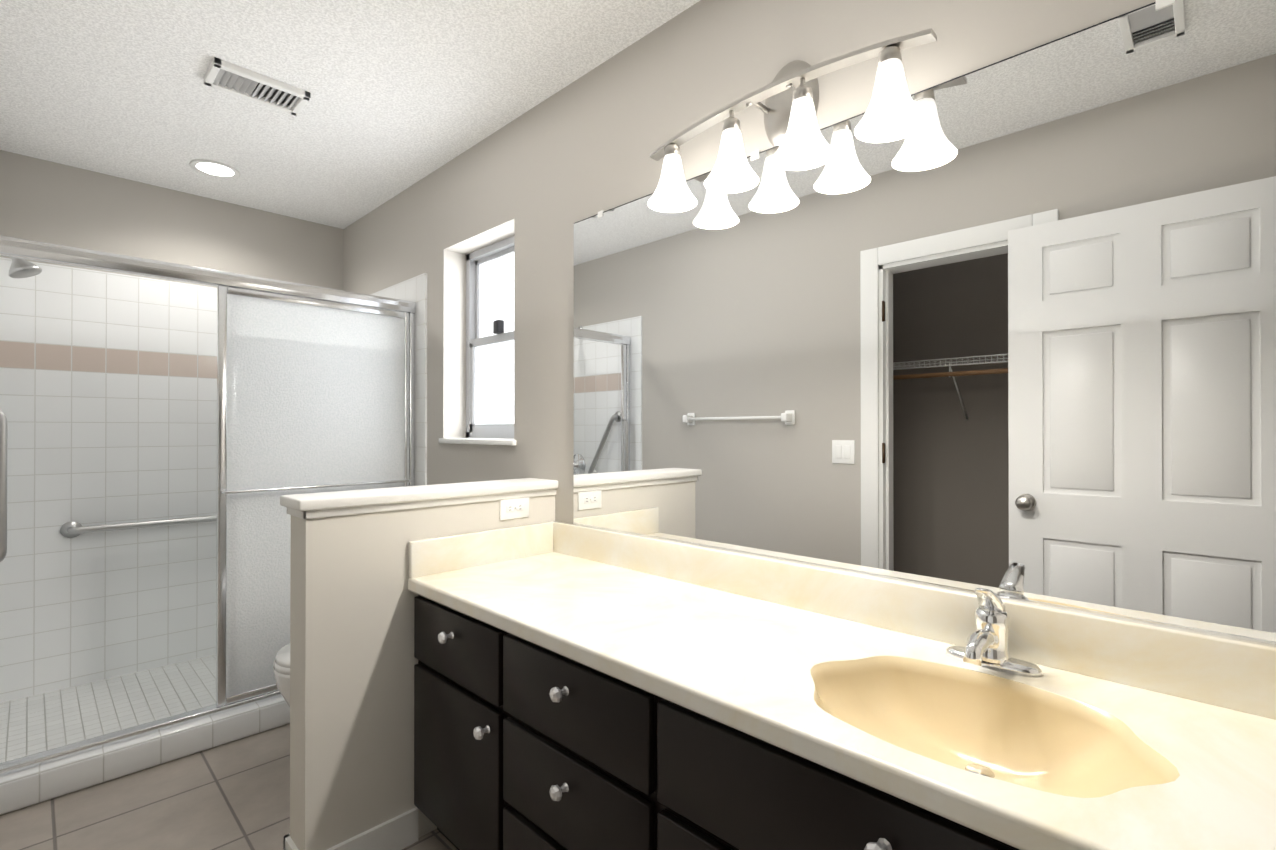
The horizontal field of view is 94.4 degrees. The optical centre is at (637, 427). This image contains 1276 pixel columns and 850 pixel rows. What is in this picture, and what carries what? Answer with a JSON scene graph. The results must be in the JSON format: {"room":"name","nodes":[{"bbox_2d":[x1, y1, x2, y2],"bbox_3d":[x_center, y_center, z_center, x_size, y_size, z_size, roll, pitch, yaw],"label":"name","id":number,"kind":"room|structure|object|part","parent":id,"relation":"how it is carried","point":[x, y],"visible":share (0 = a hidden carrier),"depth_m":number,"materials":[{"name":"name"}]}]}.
{"room":"bathroom","nodes":[
{"label":"bathroom","id":0,"kind":"room"},
{"bbox_2d":[0,150,343,289],"bbox_3d":[-2.427,0.011,3.076,0.200,2.440,1.620,0,0,44],"label":"wall","id":1,"kind":"structure","parent":0,"point":[45,201],"depth_m":2.96,"materials":[{"name":"grey paint"}]},
{"bbox_2d":[0,257,216,702],"bbox_3d":[-2.309,0.246,3.044,0.012,1.970,1.500,0,0,44],"label":"tiled wall","id":2,"kind":"structure","parent":1,"relation":"attached to","point":[108,394],"depth_m":2.81,"materials":[{"name":"white tile"}]},
{"bbox_2d":[60,515,216,537],"bbox_3d":[-2.271,0.471,3.026,0.066,0.076,0.986,0,0,44],"label":"grab rail","id":3,"kind":"object","parent":2,"relation":"attached to","point":[71,529],"visible":0.56,"depth_m":2.81,"materials":[{"name":"silver metal"}]},
{"bbox_2d":[0,723,457,849],"bbox_3d":[-0.733,1.253,1.062,5.430,0.060,2.540,0,0,44],"label":"floor","id":4,"kind":"structure","parent":0,"point":[234,795],"depth_m":1.89,"materials":[{"name":"tile"}]},
{"bbox_2d":[0,654,289,814],"bbox_3d":[-1.935,1.176,2.676,1.032,0.108,1.476,0,0,44],"label":"pan","id":5,"kind":"object","parent":4,"relation":"on","point":[34,724],"visible":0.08,"depth_m":2.34,"materials":[{"name":"tile"}]},
{"bbox_2d":[0,235,415,776],"bbox_3d":[-1.593,0.254,2.348,0.126,1.738,1.476,0,0,44],"label":"shower door","id":6,"kind":"structure","parent":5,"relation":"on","point":[315,389],"depth_m":2.45,"materials":[{"name":"glass"}]},
{"bbox_3d":[-2.031,0.186,1.865,0.081,0.511,0.056,0,0,44],"label":"panel handle","id":7,"kind":"part","parent":6,"relation":"part of","materials":[{"name":"silver metal"}]},
{"bbox_3d":[-1.382,1.081,2.594,0.022,0.028,0.716,0,0,44],"label":"panel rail","id":8,"kind":"part","parent":6,"relation":"part of","materials":[{"name":"silver metal"}]},
{"bbox_3d":[-1.382,0.269,2.597,0.006,1.599,0.720,0,0,44],"label":"panel glass","id":9,"kind":"part","parent":6,"relation":"part of","materials":[{"name":"glass"}]},
{"bbox_3d":[-1.382,-0.542,2.601,0.022,0.028,0.716,0,0,44],"label":"panel rail","id":10,"kind":"part","parent":6,"relation":"part of","materials":[{"name":"silver metal"}]},
{"bbox_2d":[273,643,289,706],"bbox_3d":[-0.985,0.833,2.282,0.460,0.790,0.736,0,0,44],"label":"toilet","id":11,"kind":"object","parent":4,"relation":"on","point":[281,668],"visible":0.06,"depth_m":2.01,"materials":[{"name":"white ceramic"}]},
{"bbox_3d":[-1.080,0.821,2.184,0.380,0.020,0.462,0,0,44],"label":"seat","id":12,"kind":"part","parent":11,"relation":"part of","materials":[{"name":"white ceramic"}]},
{"bbox_3d":[-1.080,1.030,2.183,0.380,0.395,0.462,0,0,44],"label":"bowl","id":13,"kind":"part","parent":11,"relation":"part of","materials":[{"name":"white ceramic"}]},
{"bbox_3d":[-1.080,0.801,2.184,0.372,0.018,0.453,0,0,44],"label":"lid","id":14,"kind":"part","parent":11,"relation":"part of","materials":[{"name":"white ceramic"}]},
{"bbox_2d":[280,478,557,849],"bbox_3d":[-0.639,0.708,1.878,0.174,1.038,0.842,0,0,44],"label":"wall","id":15,"kind":"structure","parent":4,"relation":"on","point":[353,660],"depth_m":1.64,"materials":[{"name":"white paint"}]},
{"bbox_2d":[284,834,297,849],"bbox_3d":[-0.921,1.178,1.585,0.154,0.095,0.012,0,0,44],"label":"baseboard","id":16,"kind":"structure","parent":15,"relation":"attached to","point":[289,843],"depth_m":1.61,"materials":[{"name":"white wood"}]},
{"bbox_2d":[287,508,305,518],"bbox_3d":[-0.920,0.228,1.591,0.146,0.022,0.008,0,0,44],"label":"apron","id":17,"kind":"object","parent":15,"relation":"attached to","point":[296,513],"visible":0.79,"depth_m":1.58,"materials":[{"name":"white wood"}]},
{"bbox_2d":[327,807,417,849],"bbox_3d":[-0.765,1.178,1.644,0.012,0.095,0.314,0,0,44],"label":"baseboard","id":18,"kind":"structure","parent":15,"relation":"attached to","point":[399,832],"depth_m":1.69,"materials":[{"name":"white wood"}]},
{"bbox_2d":[304,489,555,518],"bbox_3d":[-0.585,0.229,1.837,0.008,0.022,0.828,0,0,44],"label":"apron","id":19,"kind":"object","parent":15,"relation":"attached to","point":[382,507],"visible":0.9,"depth_m":1.76,"materials":[{"name":"white wood"}]},
{"bbox_2d":[408,522,551,576],"bbox_3d":[-0.489,0.390,1.922,0.020,0.108,0.523,0,0,44],"label":"backsplash","id":20,"kind":"structure","parent":15,"relation":"attached to","point":[438,554],"depth_m":1.88,"materials":[{"name":"beige stone"}]},
{"bbox_2d":[500,497,528,519],"bbox_3d":[-0.418,0.273,2.008,0.008,0.072,0.116,0,0,44],"label":"outlet","id":21,"kind":"object","parent":15,"relation":"attached to","point":[514,508],"visible":1,"depth_m":2.00,"materials":[{"name":"white plastic"}]},
{"bbox_2d":[408,589,1043,849],"bbox_3d":[0.200,0.852,1.249,1.944,0.745,0.568,0,0,44],"label":"bathroom vanity","id":22,"kind":"object","parent":4,"relation":"on","point":[576,687],"depth_m":1.17,"materials":[{"name":"dark painted wood"},{"name":"cultured marble"},{"name":"metal"}]},
{"bbox_3d":[-0.512,0.557,1.571,0.033,0.033,0.037,0,0,44],"label":"knob","id":23,"kind":"part","parent":22,"relation":"part of","materials":[{"name":"silver metal"}]},
{"bbox_3d":[-0.493,0.904,1.590,0.450,0.413,0.019,0,0,44],"label":"door","id":24,"kind":"part","parent":22,"relation":"part of","materials":[{"name":"black wood"}]},
{"bbox_3d":[-0.493,0.588,1.591,0.450,0.179,0.019,0,0,44],"label":"drawer","id":25,"kind":"part","parent":22,"relation":"part of","materials":[{"name":"black wood"}]},
{"bbox_3d":[-0.383,0.745,1.445,0.033,0.033,0.037,0,0,44],"label":"knob","id":26,"kind":"part","parent":22,"relation":"part of","materials":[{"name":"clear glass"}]},
{"bbox_3d":[-0.145,1.009,1.252,0.478,0.200,0.019,0,0,44],"label":"drawer","id":27,"kind":"part","parent":22,"relation":"part of","materials":[{"name":"black wood"}]},
{"bbox_3d":[-0.165,0.760,1.233,0.033,0.033,0.037,0,0,44],"label":"knob","id":28,"kind":"part","parent":22,"relation":"part of","materials":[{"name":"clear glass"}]},
{"bbox_3d":[-0.165,0.556,1.234,0.033,0.033,0.037,0,0,44],"label":"knob","id":29,"kind":"part","parent":22,"relation":"part of","materials":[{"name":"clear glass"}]},
{"bbox_3d":[-0.145,0.792,1.253,0.478,0.193,0.019,0,0,44],"label":"drawer","id":30,"kind":"part","parent":22,"relation":"part of","materials":[{"name":"black wood"}]},
{"bbox_3d":[-0.145,0.587,1.254,0.478,0.179,0.019,0,0,44],"label":"drawer","id":31,"kind":"part","parent":22,"relation":"part of","materials":[{"name":"black wood"}]},
{"bbox_3d":[0.185,0.901,0.932,0.404,0.413,0.019,0,0,44],"label":"door","id":32,"kind":"part","parent":22,"relation":"part of","materials":[{"name":"black wood"}]},
{"bbox_3d":[0.333,0.585,0.789,0.817,0.179,0.019,0,0,44],"label":"drawer","id":33,"kind":"part","parent":22,"relation":"part of","materials":[{"name":"black wood"}]},
{"bbox_2d":[408,553,1275,849],"bbox_3d":[0.207,0.459,1.258,1.944,0.040,0.547,0,0,44],"label":"countertop","id":34,"kind":"structure","parent":22,"relation":"on","point":[701,646],"depth_m":1.05,"materials":[{"name":"beige stone"}]},
{"bbox_2d":[752,637,1195,849],"bbox_3d":[0.503,0.506,0.916,0.513,0.134,0.370,0,0,44],"label":"sink","id":35,"kind":"object","parent":34,"relation":"in","point":[1126,768],"depth_m":0.98,"materials":[{"name":"beige ceramic"}]},
{"bbox_2d":[940,588,1047,680],"bbox_3d":[0.619,0.362,1.056,0.156,0.154,0.169,0,0,44],"label":"faucet","id":36,"kind":"object","parent":34,"relation":"on","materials":[{"name":"silver metal"}]},
{"bbox_3d":[0.314,0.554,0.769,0.033,0.033,0.037,0,0,44],"label":"knob","id":37,"kind":"part","parent":22,"relation":"part of","materials":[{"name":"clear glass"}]},
{"bbox_2d":[0,0,699,228],"bbox_3d":[-0.733,-1.247,1.072,5.430,0.060,2.540,0,0,44],"label":"ceiling","id":38,"kind":"structure","parent":0,"point":[405,94],"depth_m":2.08,"materials":[{"name":"white paint"}]},
{"bbox_2d":[189,160,239,178],"bbox_3d":[-1.973,-1.205,2.758,0.194,0.009,0.194,0,0,44],"label":"recessed light","id":39,"kind":"object","parent":38,"relation":"in","point":[215,169],"depth_m":2.75,"materials":[{"name":"white"}]},
{"bbox_2d":[204,57,310,115],"bbox_3d":[-1.346,-1.202,2.094,0.170,0.022,0.290,0,0,44],"label":"ceiling vent","id":40,"kind":"object","parent":38,"relation":"in","point":[228,77],"visible":1,"depth_m":2.08,"materials":[{"name":"white"}]},
{"bbox_3d":[-1.439,-1.202,1.998,0.170,0.022,0.022,0,0,44],"label":"frame","id":41,"kind":"part","parent":40,"relation":"part of","materials":[{"name":"white"}]},
{"bbox_3d":[-1.399,-1.201,2.146,0.022,0.022,0.290,0,0,44],"label":"frame","id":42,"kind":"part","parent":40,"relation":"part of","materials":[{"name":"white"}]},
{"bbox_3d":[-1.293,-1.202,2.042,0.022,0.022,0.290,0,0,44],"label":"frame","id":43,"kind":"part","parent":40,"relation":"part of","materials":[{"name":"white"}]},
{"bbox_3d":[-1.252,-1.201,2.190,0.170,0.022,0.022,0,0,44],"label":"frame","id":44,"kind":"part","parent":40,"relation":"part of","materials":[{"name":"white"}]},
{"bbox_2d":[343,0,1155,523],"bbox_3d":[-0.276,0.008,2.254,4.430,2.440,0.200,0,0,44],"label":"wall","id":45,"kind":"structure","parent":0,"point":[590,142],"depth_m":2.07,"materials":[{"name":"grey paint"}]},
{"bbox_2d":[370,277,413,301],"bbox_3d":[-1.443,0.247,3.239,0.958,1.970,0.012,0,0,44],"label":"tiled wall","id":46,"kind":"structure","parent":45,"relation":"attached to","point":[403,290],"depth_m":3.01,"materials":[{"name":"white tile"}]},
{"bbox_2d":[414,273,426,485],"bbox_3d":[-1.056,0.246,2.864,0.120,1.970,0.012,0,0,44],"label":"tiled wall","id":47,"kind":"structure","parent":45,"relation":"attached to","point":[420,290],"depth_m":2.85,"materials":[{"name":"white tile"}]},
{"bbox_2d":[439,438,515,445],"bbox_3d":[-0.696,0.060,2.511,0.600,0.022,0.020,0,0,44],"label":"window sill","id":48,"kind":"structure","parent":45,"relation":"attached to","point":[481,441],"depth_m":2.46,"materials":[{"name":"white wood"}]},
{"bbox_2d":[466,236,513,438],"bbox_3d":[-0.589,-0.385,2.623,0.570,0.870,0.060,0,0,44],"label":"window","id":49,"kind":"structure","parent":45,"relation":"in","point":[494,383],"depth_m":2.69,"materials":[{"name":"white"}]},
{"bbox_3d":[-0.773,-0.187,2.781,0.025,0.415,0.028,0,0,44],"label":"lower window sash","id":50,"kind":"part","parent":49,"relation":"part of","materials":[{"name":"white plastic"}]},
{"bbox_3d":[-0.756,-0.592,2.803,0.020,0.395,0.025,0,0,44],"label":"upper window sash","id":51,"kind":"part","parent":49,"relation":"part of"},
{"bbox_3d":[-0.589,-0.805,2.624,0.570,0.030,0.060,0,0,44],"label":"window frame","id":52,"kind":"part","parent":49,"relation":"part of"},
{"bbox_3d":[-0.599,0.002,2.611,0.510,0.035,0.028,0,0,44],"label":"lower window sash","id":53,"kind":"part","parent":49,"relation":"part of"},
{"bbox_3d":[-0.597,-0.395,2.614,0.510,0.036,0.033,0,0,44],"label":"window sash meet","id":54,"kind":"part","parent":49,"relation":"part of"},
{"bbox_3d":[-0.580,-0.780,2.633,0.510,0.020,0.025,0,0,44],"label":"top of the upper window sash","id":55,"kind":"part","parent":49,"relation":"part of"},
{"bbox_3d":[-0.581,-0.593,2.632,0.480,0.365,0.004,0,0,44],"label":"upper window glass","id":56,"kind":"part","parent":49,"relation":"part of","materials":[{"name":"clear glass"}]},
{"bbox_2d":[493,320,503,333],"bbox_3d":[-0.613,-0.442,2.598,0.044,0.057,0.030,0,0,44],"label":"lock","id":57,"kind":"object","parent":49,"relation":"attached to","point":[498,326],"visible":1,"depth_m":2.58,"materials":[{"name":"grey plastic"}]},
{"bbox_2d":[598,210,603,217],"bbox_3d":[-0.123,-0.708,1.963,0.024,0.020,0.008,0,0,44],"label":"mirror clip","id":58,"kind":"object","parent":45,"relation":"attached to","point":[600,213],"visible":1,"depth_m":1.96,"materials":[{"name":"white plastic"}]},
{"bbox_2d":[603,193,653,212],"bbox_3d":[-0.035,-0.712,1.871,0.225,0.005,0.005,0,0,44],"label":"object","id":59,"kind":"object","parent":45,"relation":"attached to","point":[652,193],"depth_m":1.87,"materials":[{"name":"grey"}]},
{"bbox_2d":[751,150,759,160],"bbox_3d":[0.307,-0.710,1.544,0.024,0.020,0.008,0,0,44],"label":"mirror clip","id":60,"kind":"object","parent":45,"relation":"attached to","point":[755,155],"visible":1,"depth_m":1.54,"materials":[{"name":"white plastic"}]},
{"bbox_2d":[648,28,936,212],"bbox_3d":[0.322,-0.764,1.416,0.740,0.303,0.173,0,0,44],"label":"sconce","id":61,"kind":"object","parent":45,"relation":"attached to","point":[790,95],"visible":1,"depth_m":1.38,"materials":[{"name":"white glass"}]},
{"bbox_2d":[664,144,680,156],"bbox_3d":[0.094,-0.754,1.612,0.046,0.032,0.046,0,0,44],"label":"socket","id":62,"kind":"object","parent":61,"relation":"attached to","point":[670,150],"depth_m":1.59,"materials":[{"name":"silver metal"}]},
{"bbox_3d":[0.094,-0.677,1.612,0.136,0.130,0.136,0,0,44],"label":"lamp shade","id":63,"kind":"part","parent":61,"relation":"part of","materials":[{"name":"white glass"}]},
{"bbox_3d":[0.234,-0.779,1.476,0.012,0.033,0.011,0,0,44],"label":"stem","id":64,"kind":"part","parent":61,"relation":"part of","materials":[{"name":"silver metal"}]},
{"bbox_2d":[722,117,740,132],"bbox_3d":[0.234,-0.754,1.476,0.046,0.032,0.046,0,0,44],"label":"socket","id":65,"kind":"object","parent":61,"relation":"attached to","point":[731,124],"depth_m":1.46,"materials":[{"name":"silver metal"}]},
{"bbox_3d":[0.234,-0.677,1.476,0.136,0.130,0.136,0,0,44],"label":"lamp shade","id":66,"kind":"part","parent":61,"relation":"part of","materials":[{"name":"white glass"}]},
{"bbox_3d":[0.298,-0.798,1.470,0.014,0.028,0.089,0,0,44],"label":"arm","id":67,"kind":"part","parent":61,"relation":"part of"},
{"bbox_3d":[0.377,-0.799,1.394,0.014,0.028,0.089,0,0,44],"label":"arm","id":68,"kind":"part","parent":61,"relation":"part of"},
{"bbox_3d":[0.373,-0.780,1.340,0.012,0.034,0.011,0,0,44],"label":"stem","id":69,"kind":"part","parent":61,"relation":"part of","materials":[{"name":"silver metal"}]},
{"bbox_2d":[792,85,812,102],"bbox_3d":[0.373,-0.755,1.340,0.046,0.032,0.046,0,0,44],"label":"socket","id":70,"kind":"object","parent":61,"relation":"attached to","point":[803,93],"depth_m":1.32,"materials":[{"name":"silver metal"}]},
{"bbox_3d":[0.373,-0.678,1.340,0.136,0.130,0.136,0,0,44],"label":"lamp shade","id":71,"kind":"part","parent":61,"relation":"part of","materials":[{"name":"white glass"}]},
{"bbox_2d":[878,46,901,65],"bbox_3d":[0.513,-0.755,1.204,0.046,0.032,0.046,0,0,44],"label":"socket","id":72,"kind":"object","parent":61,"relation":"attached to","point":[888,55],"depth_m":1.19,"materials":[{"name":"silver metal"}]},
{"bbox_3d":[0.513,-0.678,1.204,0.136,0.130,0.136,0,0,44],"label":"lamp shade","id":73,"kind":"part","parent":61,"relation":"part of","materials":[{"name":"white glass"}]},
{"bbox_2d":[820,112,865,129],"bbox_3d":[0.476,-0.714,1.375,0.109,0.005,0.005,0,0,44],"label":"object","id":74,"kind":"object","parent":45,"relation":"attached to","point":[864,112],"depth_m":1.38,"materials":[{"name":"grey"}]},
{"bbox_2d":[552,521,1275,716],"bbox_3d":[0.390,0.388,1.447,1.944,0.108,0.021,0,0,44],"label":"backsplash","id":75,"kind":"structure","parent":45,"relation":"attached to","point":[1230,673],"depth_m":1.18,"materials":[{"name":"beige stone"}]},
{"bbox_2d":[573,522,1275,645],"bbox_3d":[0.431,0.331,1.420,1.826,0.006,0.008,0,0,44],"label":"channel","id":76,"kind":"object","parent":45,"relation":"attached to","point":[1248,639],"visible":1,"depth_m":1.15,"materials":[{"name":"silver metal"}]},
{"bbox_2d":[573,0,1275,641],"bbox_3d":[0.432,-0.191,1.423,1.826,1.042,0.006,0,0,44],"label":"mirror glass","id":77,"kind":"object","parent":45,"relation":"attached to","point":[1007,328],"visible":0.89,"depth_m":1.16,"materials":[{"name":"silver"}]},
{"bbox_2d":[910,2,1155,95],"bbox_3d":[0.728,-0.715,1.131,0.396,0.005,0.005,0,0,44],"label":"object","id":78,"kind":"object","parent":45,"relation":"attached to","point":[937,85],"depth_m":1.11,"materials":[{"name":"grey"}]},
{"bbox_2d":[1156,0,1174,9],"bbox_3d":[0.881,-0.712,0.987,0.024,0.020,0.008,0,0,44],"label":"mirror clip","id":79,"kind":"object","parent":45,"relation":"attached to","point":[1160,4],"visible":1,"depth_m":0.98,"materials":[{"name":"white plastic"}]},
{"bbox_3d":[-2.480,0.243,2.172,0.958,1.970,0.012,0,0,44],"label":"tiled wall","id":80,"kind":"structure","parent":0,"visible":0},
{"bbox_2d":[8,257,41,277],"bbox_3d":[-2.409,-0.663,2.251,0.099,0.174,0.195,0,0,44],"label":"shower head","id":81,"kind":"object","parent":80,"relation":"attached to","point":[21,268],"visible":0.6,"depth_m":2.26}
]}

